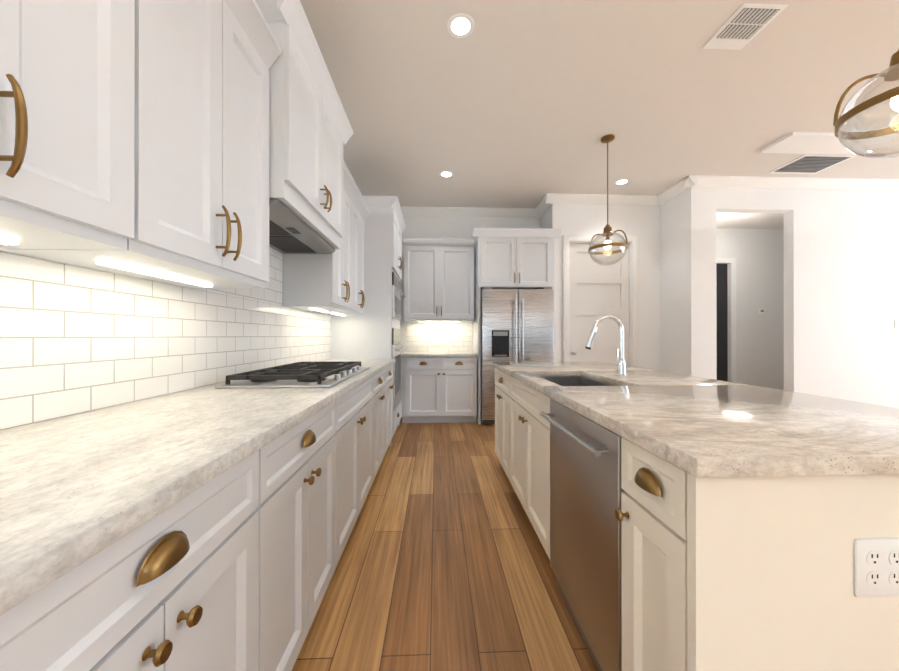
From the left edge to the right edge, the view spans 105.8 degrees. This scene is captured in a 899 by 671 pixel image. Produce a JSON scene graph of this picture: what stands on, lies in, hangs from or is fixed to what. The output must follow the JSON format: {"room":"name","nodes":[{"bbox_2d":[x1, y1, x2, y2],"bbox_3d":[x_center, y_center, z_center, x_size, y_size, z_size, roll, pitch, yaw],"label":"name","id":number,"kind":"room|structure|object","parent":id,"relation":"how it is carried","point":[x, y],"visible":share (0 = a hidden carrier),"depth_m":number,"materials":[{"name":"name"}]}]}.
{"room":"kitchen","nodes":[
{"label":"kitchen","id":0,"kind":"room"},
{"bbox_2d":[0,247,330,429],"bbox_3d":[-1.173,-0.368,0.303,0.120,3.050,9.720,0,0,-2],"label":"wall","id":1,"kind":"structure","parent":0,"point":[128,276],"depth_m":1.13,"materials":[{"name":"paint"}]},
{"bbox_2d":[0,0,287,291],"bbox_3d":[-0.918,-0.749,0.577,0.402,1.073,1.885,0,0,-2],"label":"upper cabinet","id":2,"kind":"object","parent":1,"relation":"attached to","point":[181,143],"depth_m":0.88,"materials":[{"name":"white wood"}]},
{"bbox_2d":[0,248,330,429],"bbox_3d":[-1.156,-0.169,1.494,0.008,0.814,4.098,0,0,-2],"label":"tile backsplash","id":3,"kind":"structure","parent":1,"relation":"attached to","point":[74,340],"depth_m":1.19,"materials":[{"name":"white tile"}]},
{"bbox_2d":[260,0,347,255],"bbox_3d":[-0.959,-1.064,1.979,0.430,0.888,1.054,0,0,-2],"label":"upper cabinet","id":4,"kind":"object","parent":1,"relation":"attached to","point":[311,132],"depth_m":1.77,"materials":[{"name":"white wood"}]},
{"bbox_2d":[269,199,334,253],"bbox_3d":[-0.984,-0.599,1.977,0.370,0.040,0.890,0,0,-2],"label":"hood insert","id":5,"kind":"object","parent":4,"relation":"attached to","point":[290,232],"visible":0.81,"depth_m":1.99,"materials":[{"name":"grey metal"}]},
{"bbox_2d":[283,174,369,315],"bbox_3d":[-1.013,-0.745,2.994,0.402,1.073,1.113,0,0,-2],"label":"upper cabinet","id":6,"kind":"object","parent":1,"relation":"attached to","point":[333,284],"depth_m":2.65,"materials":[{"name":"white wood"}]},
{"bbox_2d":[292,417,597,670],"bbox_3d":[3.396,1.188,0.920,9.500,0.060,10.600,0,0,-2],"label":"floor","id":7,"kind":"structure","parent":0,"point":[443,563],"depth_m":1.61,"materials":[{"name":"brown wood"}]},
{"bbox_2d":[0,444,267,670],"bbox_3d":[-0.795,0.718,0.551,0.644,0.880,0.609,0,0,-2],"label":"base cabinet","id":8,"kind":"object","parent":7,"relation":"on","point":[233,568],"depth_m":0.58,"materials":[{"name":"white wood"}]},
{"bbox_2d":[268,398,339,670],"bbox_3d":[-0.820,0.719,1.185,0.644,0.880,0.660,0,0,-2],"label":"base cabinet","id":9,"kind":"object","parent":7,"relation":"on","point":[304,462],"depth_m":1.14,"materials":[{"name":"white wood"}]},
{"bbox_2d":[340,375,375,557],"bbox_3d":[-0.851,0.720,1.975,0.644,0.880,0.921,0,0,-2],"label":"base cabinet","id":10,"kind":"object","parent":7,"relation":"on","point":[358,406],"depth_m":1.92,"materials":[{"name":"white wood"}]},
{"bbox_2d":[331,195,405,445],"bbox_3d":[-0.904,-0.136,3.981,0.697,2.598,0.994,0,0,-2],"label":"tall cabinet","id":11,"kind":"object","parent":7,"relation":"on","point":[367,334],"visible":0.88,"depth_m":3.56,"materials":[{"name":"white wood"}]},
{"bbox_2d":[392,272,405,410],"bbox_3d":[-0.861,0.062,3.983,0.633,1.485,0.746,0,0,-2],"label":"double wall oven","id":12,"kind":"object","parent":11,"relation":"in","point":[397,292],"visible":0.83,"depth_m":3.83,"materials":[{"name":"grey metal"}]},
{"bbox_2d":[376,367,387,473],"bbox_3d":[-0.880,0.721,2.715,0.644,0.880,0.560,0,0,-2],"label":"base cabinet","id":13,"kind":"object","parent":7,"relation":"on","point":[382,377],"depth_m":2.86,"materials":[{"name":"white wood"}]},
{"bbox_2d":[388,364,392,445],"bbox_3d":[-0.902,0.722,3.272,0.644,0.880,0.554,0,0,-2],"label":"base cabinet","id":14,"kind":"object","parent":7,"relation":"on","point":[390,369],"depth_m":3.37,"materials":[{"name":"white wood"}]},
{"bbox_2d":[0,359,395,615],"bbox_3d":[-0.822,0.259,1.506,0.673,0.039,4.098,0,0,-2],"label":"countertop","id":15,"kind":"structure","parent":14,"relation":"on","point":[77,490],"depth_m":0.65,"materials":[{"name":"stone"}]},
{"bbox_2d":[215,361,369,387],"bbox_3d":[-0.817,0.212,1.998,0.515,0.054,0.920,0,0,-2],"label":"gas cooktop","id":16,"kind":"object","parent":15,"relation":"in","point":[311,375],"visible":1,"depth_m":1.69,"materials":[{"name":"silver metal"}]},
{"bbox_2d":[402,357,476,422],"bbox_3d":[-0.144,0.724,4.747,0.985,0.880,0.672,0,0,-2],"label":"base cabinet","id":17,"kind":"object","parent":7,"relation":"on","point":[439,389],"visible":1,"depth_m":4.45,"materials":[{"name":"white wood"}]},
{"bbox_2d":[401,352,476,356],"bbox_3d":[-0.144,0.264,4.749,0.985,0.039,0.651,0,0,-2],"label":"countertop","id":18,"kind":"structure","parent":17,"relation":"on","point":[438,354],"depth_m":4.44,"materials":[{"name":"stone"}]},
{"bbox_2d":[495,368,506,474],"bbox_3d":[0.881,0.721,2.783,0.920,0.880,0.620,0,0,-2],"label":"base cabinet","id":19,"kind":"object","parent":7,"relation":"on","point":[500,377],"depth_m":2.76,"materials":[{"name":"white wood"}]},
{"bbox_2d":[491,362,898,477],"bbox_3d":[0.938,0.259,1.904,1.015,0.039,2.455,0,0,-2],"label":"countertop","id":20,"kind":"structure","parent":19,"relation":"on","point":[699,427],"depth_m":0.95,"materials":[{"name":"stone"}]},
{"bbox_2d":[541,376,613,385],"bbox_3d":[0.715,0.390,1.967,0.409,0.219,0.724,0,0,-2],"label":"undermount sink basin","id":21,"kind":"object","parent":20,"relation":"in","point":[573,381],"depth_m":2.33,"materials":[{"name":"silver metal"}]},
{"bbox_2d":[585,315,626,376],"bbox_3d":[0.923,0.058,2.027,0.247,0.362,0.104,0,0,-2],"label":"gooseneck faucet","id":22,"kind":"object","parent":20,"relation":"on","point":[621,366],"visible":1,"depth_m":2.00,"materials":[{"name":"silver metal"}]},
{"bbox_2d":[471,228,561,423],"bbox_3d":[0.873,-0.115,4.766,1.154,2.558,0.714,0,0,-2],"label":"tall cabinet","id":23,"kind":"object","parent":7,"relation":"on","point":[504,258],"visible":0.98,"depth_m":4.48,"materials":[{"name":"white wood"}]},
{"bbox_2d":[481,287,553,423],"bbox_3d":[0.875,0.262,4.710,0.930,1.765,0.771,0,0,-2],"label":"refrigerator","id":24,"kind":"object","parent":7,"relation":"on","point":[517,325],"visible":0.69,"depth_m":4.38,"materials":[{"name":"grey metal"}]},
{"bbox_2d":[507,375,566,553],"bbox_3d":[0.910,0.720,2.037,0.920,0.880,0.874,0,0,-2],"label":"base cabinet","id":25,"kind":"object","parent":7,"relation":"on","point":[526,428],"depth_m":1.95,"materials":[{"name":"white wood"}]},
{"bbox_2d":[547,396,550,559],"bbox_3d":[0.939,0.719,1.295,0.920,0.880,0.611,0,0,-2],"label":"base cabinet","id":26,"kind":"object","parent":7,"relation":"on","point":[548,399],"depth_m":1.60,"materials":[{"name":"white wood"}]},
{"bbox_2d":[540,399,623,670],"bbox_3d":[0.750,0.719,1.288,0.659,0.856,0.592,0,0,-2],"label":"dishwasher","id":27,"kind":"object","parent":7,"relation":"on","point":[586,489],"visible":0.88,"depth_m":1.17,"materials":[{"name":"grey metal"}]},
{"bbox_2d":[615,437,898,670],"bbox_3d":[0.957,0.718,0.850,0.920,0.880,0.279,0,0,-2],"label":"base cabinet","id":28,"kind":"object","parent":7,"relation":"on","point":[737,573],"depth_m":0.70,"materials":[{"name":"white wood"}]},
{"bbox_2d":[854,538,898,596],"bbox_3d":[0.897,0.480,0.703,0.120,0.120,0.008,0,0,-2],"label":"outlet","id":29,"kind":"object","parent":28,"relation":"attached to","point":[876,563],"visible":1,"depth_m":0.70,"materials":[{"name":"white plastic"}]},
{"bbox_2d":[400,216,540,399],"bbox_3d":[0.037,-0.360,5.154,2.680,3.050,0.120,0,0,-2],"label":"wall","id":30,"kind":"structure","parent":0,"point":[438,227],"depth_m":5.09,"materials":[{"name":"paint"}]},
{"bbox_2d":[406,322,471,351],"bbox_3d":[-0.157,0.020,5.081,0.985,0.447,0.008,0,0,-2],"label":"tile backsplash","id":31,"kind":"structure","parent":30,"relation":"attached to","point":[438,336],"depth_m":5.08,"materials":[{"name":"white tile"}]},
{"bbox_2d":[403,237,474,321],"bbox_3d":[-0.149,-0.768,4.882,0.985,1.150,0.407,0,0,-2],"label":"upper cabinet","id":32,"kind":"object","parent":30,"relation":"attached to","point":[438,279],"visible":1,"depth_m":4.74,"materials":[{"name":"white wood"}]},
{"bbox_2d":[541,207,549,227],"bbox_3d":[1.429,-0.360,5.004,0.090,3.050,0.530,0,0,-2],"label":"wall","id":33,"kind":"structure","parent":0,"point":[545,220],"depth_m":4.87,"materials":[{"name":"paint"}]},
{"bbox_2d":[300,0,898,228],"bbox_3d":[3.396,-1.932,0.925,9.500,0.080,10.600,0,0,-2],"label":"ceiling","id":34,"kind":"structure","parent":0,"point":[517,103],"depth_m":2.63,"materials":[{"name":"paint"}]},
{"bbox_2d":[439,171,452,177],"bbox_3d":[-0.036,-1.885,3.973,0.168,0.004,0.168,0,0,-2],"label":"recessed light","id":35,"kind":"object","parent":34,"relation":"in","point":[446,174],"visible":1,"depth_m":3.98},
{"bbox_2d":[447,13,473,37],"bbox_3d":[0.068,-1.887,2.076,0.168,0.004,0.168,0,0,-2],"label":"recessed light","id":36,"kind":"object","parent":34,"relation":"in","point":[460,25],"visible":1,"depth_m":2.07,"materials":[{"name":"white plastic"}]},
{"bbox_2d":[588,134,627,265],"bbox_3d":[1.513,-1.280,3.252,0.342,1.217,0.342,0,0,-2],"label":"pendant lamp","id":37,"kind":"object","parent":34,"relation":"hanging from","point":[607,234],"visible":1,"depth_m":3.23,"materials":[{"name":"clear glass"}]},
{"bbox_2d":[343,160,898,217],"bbox_3d":[3.525,-1.843,0.430,9.280,0.100,9.600,0,0,-2],"label":"crown molding","id":38,"kind":"structure","parent":34,"relation":"attached to","point":[707,181],"depth_m":4.28,"materials":[{"name":"white wood"}]},
{"bbox_2d":[614,179,628,184],"bbox_3d":[2.117,-1.884,4.178,0.168,0.004,0.168,0,0,-2],"label":"recessed light","id":39,"kind":"object","parent":34,"relation":"in","point":[622,182],"visible":1,"depth_m":4.18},
{"bbox_2d":[702,3,787,49],"bbox_3d":[1.797,-1.883,2.086,0.265,0.012,0.305,0,0,-2],"label":"ceiling vent","id":40,"kind":"object","parent":34,"relation":"in","point":[745,24],"visible":1,"depth_m":2.06,"materials":[{"name":"white metal"}]},
{"bbox_2d":[768,154,857,173],"bbox_3d":[3.976,-1.882,3.745,0.560,0.008,0.410,0,0,-2],"label":"ceiling vent","id":41,"kind":"object","parent":34,"relation":"in","point":[810,163],"visible":0.98,"depth_m":3.72,"materials":[{"name":"grey metal"}]},
{"bbox_2d":[761,132,898,155],"bbox_3d":[5.611,-1.873,3.399,4.880,0.030,0.310,0,0,-2],"label":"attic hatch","id":42,"kind":"structure","parent":34,"relation":"attached to","point":[809,143],"depth_m":3.31,"materials":[{"name":"white paint"}]},
{"bbox_2d":[833,49,898,157],"bbox_3d":[1.633,-1.273,1.215,0.342,1.237,0.342,0,0,-2],"label":"pendant lamp","id":43,"kind":"object","parent":34,"relation":"hanging from","point":[892,72],"visible":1,"depth_m":1.26,"materials":[{"name":"clear glass"}]},
{"bbox_2d":[550,204,659,370],"bbox_3d":[2.147,-0.361,4.707,1.500,3.050,0.120,0,0,-2],"label":"wall","id":44,"kind":"structure","parent":0,"point":[642,222],"depth_m":4.66,"materials":[{"name":"paint"}]},
{"bbox_2d":[570,244,628,365],"bbox_3d":[2.061,-0.054,4.654,0.845,2.413,0.107,0,0,-2],"label":"pantry door","id":45,"kind":"structure","parent":44,"relation":"in","point":[597,291],"depth_m":4.69,"materials":[{"name":"white wood"}]},
{"bbox_2d":[563,235,637,366],"bbox_3d":[2.057,-0.098,4.689,1.040,2.525,0.144,0,0,-2],"label":"door frame","id":46,"kind":"structure","parent":44,"relation":"attached to","point":[568,240],"depth_m":4.63,"materials":[{"name":"white wood"}]},
{"bbox_2d":[660,188,700,376],"bbox_3d":[2.943,-0.360,5.058,0.120,3.050,1.900,0,0,-2],"label":"wall","id":47,"kind":"structure","parent":0,"point":[680,283],"depth_m":4.27,"materials":[{"name":"paint"}]},
{"bbox_2d":[716,228,783,389],"bbox_3d":[5.456,-0.359,6.057,4.980,3.050,0.100,0,0,-2],"label":"wall","id":48,"kind":"structure","parent":0,"point":[758,254],"depth_m":6.01,"materials":[{"name":"white paint"}]},
{"bbox_2d":[716,258,735,382],"bbox_3d":[4.549,-0.099,5.962,0.980,2.530,0.017,0,0,-2],"label":"door frame","id":49,"kind":"structure","parent":48,"relation":"attached to","point":[732,261],"depth_m":5.97,"materials":[{"name":"white wood"}]},
{"bbox_2d":[759,309,764,313],"bbox_3d":[5.509,-0.424,5.997,0.100,0.100,0.023,0,0,-2],"label":"thermostat","id":50,"kind":"object","parent":48,"relation":"attached to","point":[761,311],"visible":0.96,"depth_m":5.99,"materials":[{"name":"white plastic"}]},
{"bbox_2d":[701,188,898,407],"bbox_3d":[5.526,-0.361,4.269,4.980,3.050,0.120,0,0,-2],"label":"wall","id":51,"kind":"structure","parent":0,"point":[841,288],"depth_m":4.18,"materials":[{"name":"paint"}]},
{"bbox_2d":[895,320,898,328],"bbox_3d":[5.546,-0.137,4.204,0.075,0.120,0.008,0,0,-2],"label":"switch plate","id":52,"kind":"object","parent":51,"relation":"attached to","point":[896,324],"visible":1,"depth_m":4.20,"materials":[{"name":"white plastic"}]}
]}

